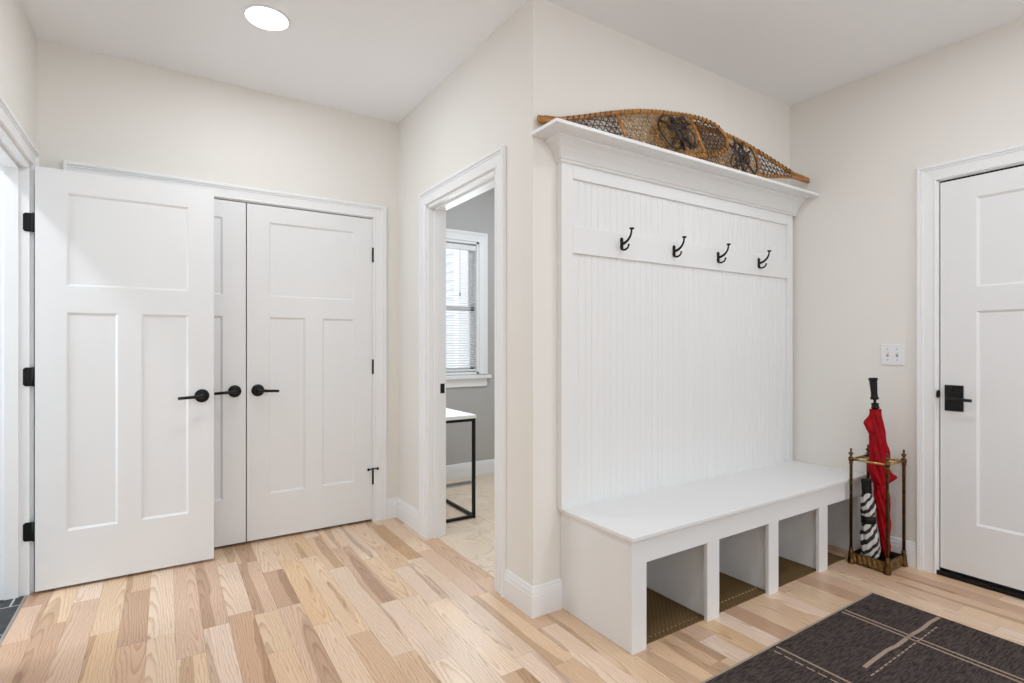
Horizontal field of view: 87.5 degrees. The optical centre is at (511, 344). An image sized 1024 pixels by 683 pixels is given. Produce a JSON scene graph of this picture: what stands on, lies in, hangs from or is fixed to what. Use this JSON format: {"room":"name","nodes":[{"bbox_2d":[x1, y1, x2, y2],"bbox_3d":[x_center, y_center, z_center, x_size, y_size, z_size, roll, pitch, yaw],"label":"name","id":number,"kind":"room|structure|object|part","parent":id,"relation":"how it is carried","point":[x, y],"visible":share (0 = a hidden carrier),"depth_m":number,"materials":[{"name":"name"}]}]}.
{"room":"mudroom","nodes":[
{"label":"mudroom","id":0,"kind":"room"},
{"bbox_2d":[0,0,35,164],"bbox_3d":[-0.666,-0.171,-0.092,0.120,2.742,6.568,0,0,-33],"label":"wall","id":1,"kind":"structure","parent":0,"point":[17,37],"depth_m":2.38,"materials":[{"name":"white paint"}]},
{"bbox_2d":[0,94,39,599],"bbox_3d":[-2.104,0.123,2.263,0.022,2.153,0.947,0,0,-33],"label":"trim","id":2,"kind":"structure","parent":1,"relation":"attached to","point":[9,122],"depth_m":2.58,"materials":[{"name":"white paint"}]},
{"bbox_2d":[23,166,213,591],"bbox_3d":[-1.996,0.165,2.768,0.798,2.040,0.156,0,0,-33],"label":"door","id":3,"kind":"structure","parent":1,"relation":"in","point":[122,376],"depth_m":2.75,"materials":[{"name":"white paint"}]},
{"bbox_3d":[-1.716,0.283,2.867,0.124,0.024,0.021,0,0,-33],"label":"lever","id":4,"kind":"part","parent":3,"relation":"part of","materials":[{"name":"black metal"}]},
{"bbox_3d":[-1.688,0.281,2.916,0.072,0.072,0.048,0,0,-33],"label":"handle","id":5,"kind":"part","parent":3,"relation":"part of","materials":[{"name":"black metal"}]},
{"bbox_2d":[36,39,397,498],"bbox_3d":[-1.680,-0.171,3.234,2.029,2.742,0.120,0,0,-33],"label":"wall","id":6,"kind":"structure","parent":0,"point":[95,108],"depth_m":3.13,"materials":[{"name":"white paint"}]},
{"bbox_2d":[63,160,386,520],"bbox_3d":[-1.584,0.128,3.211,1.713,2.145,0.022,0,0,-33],"label":"trim","id":7,"kind":"structure","parent":6,"relation":"attached to","point":[378,213],"depth_m":3.63,"materials":[{"name":"white paint"}]},
{"bbox_2d":[214,199,245,546],"bbox_3d":[-1.917,0.168,2.992,0.776,2.033,0.096,0,0,-33],"label":"door","id":8,"kind":"structure","parent":6,"relation":"in","point":[229,216],"depth_m":3.16,"materials":[{"name":"white paint"}]},
{"bbox_3d":[-1.663,0.280,3.111,0.124,0.024,0.021,0,0,-33],"label":"lever","id":9,"kind":"part","parent":8,"relation":"part of","materials":[{"name":"black metal"}]},
{"bbox_3d":[-1.635,0.278,3.160,0.072,0.072,0.048,0,0,-33],"label":"handle","id":10,"kind":"part","parent":8,"relation":"part of","materials":[{"name":"black metal"}]},
{"bbox_2d":[246,203,378,540],"bbox_3d":[-1.247,0.168,3.425,0.808,2.033,0.096,0,0,-33],"label":"door","id":11,"kind":"structure","parent":6,"relation":"in","point":[310,363],"depth_m":3.40,"materials":[{"name":"white paint"}]},
{"bbox_3d":[-1.529,0.278,3.229,0.072,0.072,0.048,0,0,-33],"label":"handle","id":12,"kind":"part","parent":11,"relation":"part of","materials":[{"name":"black metal"}]},
{"bbox_3d":[-1.473,0.280,3.234,0.124,0.024,0.021,0,0,-33],"label":"lever","id":13,"kind":"part","parent":11,"relation":"part of","materials":[{"name":"black metal"}]},
{"bbox_2d":[446,187,494,464],"bbox_3d":[-1.166,-0.171,4.420,4.180,2.742,0.120,0,0,-33],"label":"wall","id":14,"kind":"structure","parent":0,"point":[476,214],"depth_m":4.92,"materials":[{"name":"grey paint"}]},
{"bbox_2d":[446,228,491,387],"bbox_3d":[-0.647,-0.319,4.728,0.995,1.402,0.165,0,0,-33],"label":"window","id":15,"kind":"structure","parent":14,"relation":"in","point":[480,240],"depth_m":4.90,"materials":[{"name":"white paint"}]},
{"bbox_3d":[-0.661,-0.048,4.749,0.725,0.595,0.025,0,0,-33],"label":"sash","id":16,"kind":"part","parent":15,"relation":"part of","materials":[{"name":"white paint"}]},
{"bbox_2d":[446,243,475,371],"bbox_3d":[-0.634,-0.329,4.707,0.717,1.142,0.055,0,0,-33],"label":"window blind","id":17,"kind":"object","parent":15,"relation":"attached to","point":[448,245],"visible":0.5,"depth_m":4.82,"materials":[{"name":"white plastic"}]},
{"bbox_3d":[-0.639,-0.877,4.715,0.717,0.045,0.036,0,0,-33],"label":"head rail","id":18,"kind":"part","parent":17,"relation":"part of","materials":[{"name":"white plastic"}]},
{"bbox_3d":[-0.639,0.234,4.715,0.717,0.017,0.026,0,0,-33],"label":"rail","id":19,"kind":"part","parent":17,"relation":"part of","materials":[{"name":"white plastic"}]},
{"bbox_3d":[-0.674,-0.610,4.770,0.725,0.610,0.025,0,0,-33],"label":"sash","id":20,"kind":"part","parent":15,"relation":"part of","materials":[{"name":"white paint"}]},
{"bbox_3d":[-0.623,0.294,4.690,0.995,0.032,0.075,0,0,-33],"label":"sill","id":21,"kind":"part","parent":15,"relation":"part of","materials":[{"name":"white paint"}]},
{"bbox_2d":[446,459,494,480],"bbox_3d":[-0.278,1.133,4.914,1.913,0.133,0.014,0,0,-33],"label":"baseboard","id":22,"kind":"structure","parent":14,"relation":"attached to","point":[484,467],"depth_m":4.83,"materials":[{"name":"white paint"}]},
{"bbox_2d":[398,0,553,585],"bbox_3d":[-0.496,-0.171,3.381,0.118,2.742,2.352,0,0,-33],"label":"wall","id":23,"kind":"structure","parent":0,"point":[495,97],"depth_m":2.52,"materials":[{"name":"white paint"}]},
{"bbox_2d":[387,498,418,533],"bbox_3d":[-0.722,1.133,3.538,0.090,0.133,0.410,0,0,-33],"label":"baseboard","id":24,"kind":"structure","parent":23,"relation":"attached to","point":[396,507],"depth_m":3.61,"materials":[{"name":"white paint"}]},
{"bbox_2d":[427,171,494,538],"bbox_3d":[-0.251,0.172,3.000,0.120,2.057,0.822,0,0,-33],"label":"trim","id":25,"kind":"structure","parent":23,"relation":"attached to","point":[436,211],"depth_m":3.32,"materials":[{"name":"white paint"}]},
{"bbox_3d":[-0.435,0.275,3.350,0.028,0.060,0.004,0,0,-33],"label":"strike plate","id":26,"kind":"part","parent":25,"relation":"part of","materials":[{"name":"black metal"}]},
{"bbox_2d":[419,144,505,597],"bbox_3d":[-0.310,0.126,2.962,0.022,2.148,1.004,0,0,-33],"label":"trim","id":27,"kind":"structure","parent":23,"relation":"attached to","point":[495,159],"depth_m":2.60,"materials":[{"name":"white paint"}]},
{"bbox_2d":[504,569,561,618],"bbox_3d":[0.094,1.133,2.485,0.168,0.133,0.236,0,0,-33],"label":"baseboard","id":28,"kind":"structure","parent":23,"relation":"attached to","point":[545,598],"depth_m":2.40,"materials":[{"name":"white paint"}]},
{"bbox_2d":[0,473,1023,682],"bbox_3d":[0.246,1.224,0.992,5.490,0.051,7.400,0,0,-33],"label":"floor","id":29,"kind":"structure","parent":0,"point":[366,601],"depth_m":2.34,"materials":[{"name":"brown wood"}]},
{"bbox_2d":[0,595,27,644],"bbox_3d":[-2.123,1.198,2.251,0.010,0.003,0.765,0,0,-33],"label":"trim","id":30,"kind":"structure","parent":29,"relation":"on","point":[25,596],"depth_m":2.33,"materials":[{"name":"metal"}]},
{"bbox_2d":[446,408,475,522],"bbox_3d":[-0.646,0.843,4.035,0.313,0.714,0.990,0,0,-33],"label":"console table","id":31,"kind":"object","parent":29,"relation":"on","point":[452,416],"visible":0.26,"depth_m":3.70,"materials":[{"name":"black metal"}]},
{"bbox_3d":[-0.526,1.187,4.113,0.018,0.018,0.940,0,0,-33],"label":"rail","id":32,"kind":"part","parent":31,"relation":"part of","materials":[{"name":"black metal"}]},
{"bbox_3d":[-0.386,0.521,3.632,0.265,0.018,0.018,0,0,-33],"label":"rail","id":33,"kind":"part","parent":31,"relation":"part of","materials":[{"name":"black metal"}]},
{"bbox_3d":[-0.386,1.187,3.632,0.265,0.018,0.018,0,0,-33],"label":"rail","id":34,"kind":"part","parent":31,"relation":"part of","materials":[{"name":"black metal"}]},
{"bbox_3d":[-0.266,0.855,3.710,0.020,0.690,0.020,0,0,-33],"label":"leg","id":35,"kind":"part","parent":31,"relation":"part of","materials":[{"name":"black metal"}]},
{"bbox_2d":[446,480,476,488],"bbox_3d":[-0.462,1.198,4.583,0.300,0.005,0.120,0,0,-33],"label":"floor vent","id":36,"kind":"object","parent":29,"relation":"in","point":[469,482],"visible":0.83,"depth_m":4.58,"materials":[{"name":"grey metal"}]},
{"bbox_2d":[446,481,471,486],"bbox_3d":[-0.459,1.198,4.585,0.266,0.004,0.090,0,0,-33],"label":"grille","id":37,"kind":"object","parent":36,"relation":"attached to","point":[463,483],"depth_m":4.58,"materials":[{"name":"beige"}]},
{"bbox_2d":[646,587,703,644],"bbox_3d":[0.557,1.197,2.382,0.451,0.006,0.384,0,0,-33],"label":"mat","id":38,"kind":"object","parent":29,"relation":"on","point":[665,616],"visible":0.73,"depth_m":2.35,"materials":[{"name":"brown wicker"}]},
{"bbox_2d":[531,118,865,654],"bbox_3d":[1.065,0.134,2.714,2.044,2.132,0.461,0,0,-33],"label":"bench","id":39,"kind":"object","parent":29,"relation":"on","point":[677,469],"visible":1,"depth_m":2.69,"materials":[{"name":"white paint"}]},
{"bbox_3d":[0.346,0.980,2.268,0.019,0.440,0.430,0,0,-33],"label":"panel","id":40,"kind":"part","parent":39,"relation":"part of","materials":[{"name":"white paint"}]},
{"bbox_2d":[537,108,728,158],"bbox_3d":[0.657,-1.089,2.651,1.250,0.294,0.103,0,0,-30],"label":"snowshoe","id":41,"kind":"object","parent":39,"relation":"on","point":[541,119],"visible":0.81,"depth_m":2.73,"materials":[{"name":"brown wood"}]},
{"bbox_2d":[531,118,818,198],"bbox_3d":[0.990,-0.924,2.829,2.044,0.016,0.187,0,0,-33],"label":"shelf","id":42,"kind":"object","parent":39,"relation":"attached to","point":[557,128],"depth_m":2.61,"materials":[{"name":"white paint"}]},
{"bbox_3d":[1.000,-0.868,2.884,1.968,0.096,0.105,0,0,-33],"label":"crown moulding","id":43,"kind":"part","parent":39,"relation":"part of","materials":[{"name":"white paint"}]},
{"bbox_3d":[1.002,-0.837,2.926,1.744,0.159,0.032,0,0,-33],"label":"rail","id":44,"kind":"part","parent":39,"relation":"part of","materials":[{"name":"white paint"}]},
{"bbox_3d":[1.002,-0.479,2.926,1.744,0.125,0.032,0,0,-33],"label":"hook rail","id":45,"kind":"part","parent":39,"relation":"part of","materials":[{"name":"white paint"}]},
{"bbox_3d":[1.130,0.751,2.756,1.889,0.016,0.461,0,0,-33],"label":"seat","id":46,"kind":"part","parent":39,"relation":"part of","materials":[{"name":"white paint"}]},
{"bbox_2d":[653,119,809,183],"bbox_3d":[1.285,-1.069,3.034,1.297,0.266,0.077,0,0,-29],"label":"snowshoe","id":47,"kind":"object","parent":39,"relation":"on","point":[742,144],"visible":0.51,"depth_m":3.05,"materials":[{"name":"brown wood"}]},
{"bbox_3d":[1.247,0.980,2.585,1.877,0.440,0.016,0,0,-33],"label":"frame","id":48,"kind":"part","parent":39,"relation":"part of","materials":[{"name":"white paint"}]},
{"bbox_2d":[719,572,765,612],"bbox_3d":[0.949,1.197,2.635,0.434,0.007,0.384,0,0,-33],"label":"mat","id":49,"kind":"object","parent":29,"relation":"on","point":[733,592],"visible":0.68,"depth_m":2.58,"materials":[{"name":"brown wicker"}]},
{"bbox_2d":[778,556,815,586],"bbox_3d":[1.334,1.197,2.884,0.436,0.006,0.384,0,0,-33],"label":"mat","id":50,"kind":"object","parent":29,"relation":"on","point":[789,571],"visible":0.36,"depth_m":2.83,"materials":[{"name":"brown wicker"}]},
{"bbox_2d":[828,552,844,565],"bbox_3d":[1.650,1.197,3.088,0.267,0.006,0.384,0,0,-33],"label":"mat","id":51,"kind":"object","parent":29,"relation":"on","point":[832,558],"visible":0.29,"depth_m":2.99,"materials":[{"name":"brown wicker"}]},
{"bbox_2d":[701,592,1023,682],"bbox_3d":[1.700,1.196,1.096,1.661,0.009,2.452,0,0,-33],"label":"area rug","id":52,"kind":"object","parent":29,"relation":"on","point":[873,638],"visible":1,"depth_m":2.05,"materials":[{"name":"grey fabric"}]},
{"bbox_2d":[847,444,907,575],"bbox_3d":[1.993,0.884,2.922,0.233,0.631,0.213,0,0,-33],"label":"umbrella stand","id":53,"kind":"object","parent":29,"relation":"on","point":[886,563],"visible":0.88,"depth_m":2.89,"materials":[{"name":"gold metal"}]},
{"bbox_3d":[1.863,0.920,2.942,0.037,0.560,0.037,0,0,-33],"label":"post","id":54,"kind":"part","parent":53,"relation":"part of","materials":[{"name":"gold metal"}]},
{"bbox_3d":[2.028,0.920,3.049,0.037,0.560,0.037,0,0,-33],"label":"post","id":55,"kind":"part","parent":53,"relation":"part of","materials":[{"name":"gold metal"}]},
{"bbox_3d":[1.911,0.630,2.869,0.012,0.012,0.176,0,0,-33],"label":"rail","id":56,"kind":"part","parent":53,"relation":"part of","materials":[{"name":"gold metal"}]},
{"bbox_2d":[860,478,880,558],"bbox_3d":[1.952,0.956,2.922,0.096,0.438,0.095,0,0,-42],"label":"umbrella","id":57,"kind":"object","parent":53,"relation":"in","point":[869,538],"visible":0.96,"depth_m":2.90,"materials":[{"name":"fabric"}]},
{"bbox_2d":[863,378,896,555],"bbox_3d":[2.011,0.681,2.923,0.151,0.999,0.101,0,0,38],"label":"umbrella","id":58,"kind":"object","parent":53,"relation":"in","point":[874,424],"visible":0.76,"depth_m":2.90,"materials":[{"name":"red fabric"}]},
{"bbox_3d":[1.959,0.920,2.795,0.037,0.560,0.037,0,0,-33],"label":"post","id":59,"kind":"part","parent":53,"relation":"part of","materials":[{"name":"gold metal"}]},
{"bbox_3d":[2.041,0.630,2.848,0.196,0.012,0.012,0,0,-33],"label":"rail","id":60,"kind":"part","parent":53,"relation":"part of","materials":[{"name":"gold metal"}]},
{"bbox_3d":[2.123,0.920,2.901,0.037,0.560,0.037,0,0,-33],"label":"post","id":61,"kind":"part","parent":53,"relation":"part of","materials":[{"name":"gold metal"}]},
{"bbox_2d":[20,0,1023,122],"bbox_3d":[0.277,-1.582,0.944,5.690,0.080,7.685,0,0,-33],"label":"ceiling","id":62,"kind":"structure","parent":0,"point":[379,59],"depth_m":2.67,"materials":[{"name":"paint"}]},
{"bbox_2d":[243,4,289,30],"bbox_3d":[-1.155,-1.538,2.525,0.200,0.009,0.200,0,0,-33],"label":"recessed light","id":63,"kind":"object","parent":62,"relation":"in","point":[266,17],"visible":1,"depth_m":2.51,"materials":[{"name":"white plastic"}]},
{"bbox_2d":[554,4,789,579],"bbox_3d":[0.962,-0.171,2.995,1.913,2.742,0.120,0,0,-33],"label":"wall","id":64,"kind":"structure","parent":0,"point":[598,67],"depth_m":2.71,"materials":[{"name":"white paint"}]},
{"bbox_2d":[790,17,1023,542],"bbox_3d":[3.155,-0.171,1.475,0.120,2.742,5.053,0,0,-33],"label":"wall","id":65,"kind":"structure","parent":0,"point":[860,145],"depth_m":3.05,"materials":[{"name":"white paint"}]},
{"bbox_2d":[881,344,904,364],"bbox_3d":[2.108,0.056,2.968,0.017,0.118,0.116,0,0,-33],"label":"light switch","id":66,"kind":"object","parent":65,"relation":"attached to","point":[891,354],"visible":1,"depth_m":2.97,"materials":[{"name":"white plastic"}]},
{"bbox_2d":[878,533,915,567],"bbox_3d":[2.105,1.133,2.975,0.014,0.133,0.251,0,0,-33],"label":"baseboard","id":67,"kind":"structure","parent":65,"relation":"attached to","point":[896,543],"depth_m":2.90,"materials":[{"name":"white paint"}]},
{"bbox_2d":[916,143,1023,573],"bbox_3d":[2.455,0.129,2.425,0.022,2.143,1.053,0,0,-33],"label":"trim","id":68,"kind":"structure","parent":65,"relation":"attached to","point":[927,177],"depth_m":2.83,"materials":[{"name":"white paint"}]},
{"bbox_2d":[936,569,1023,599],"bbox_3d":[2.511,1.189,2.461,0.130,0.022,0.888,0,0,-33],"label":"threshold","id":69,"kind":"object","parent":65,"relation":"attached to","point":[1005,591],"depth_m":2.65,"materials":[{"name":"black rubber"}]},
{"bbox_2d":[940,166,1023,593],"bbox_3d":[2.459,0.167,2.427,0.110,2.018,0.860,0,0,-33],"label":"door","id":70,"kind":"structure","parent":65,"relation":"in","point":[982,216],"depth_m":2.66,"materials":[{"name":"white paint"}]},
{"bbox_3d":[2.263,0.276,2.742,0.010,0.133,0.078,0,0,-33],"label":"handle","id":71,"kind":"part","parent":70,"relation":"part of","materials":[{"name":"black metal"}]},
{"bbox_3d":[2.254,0.277,2.697,0.058,0.040,0.109,0,0,-33],"label":"lever","id":72,"kind":"part","parent":70,"relation":"part of","materials":[{"name":"black metal"}]}
]}

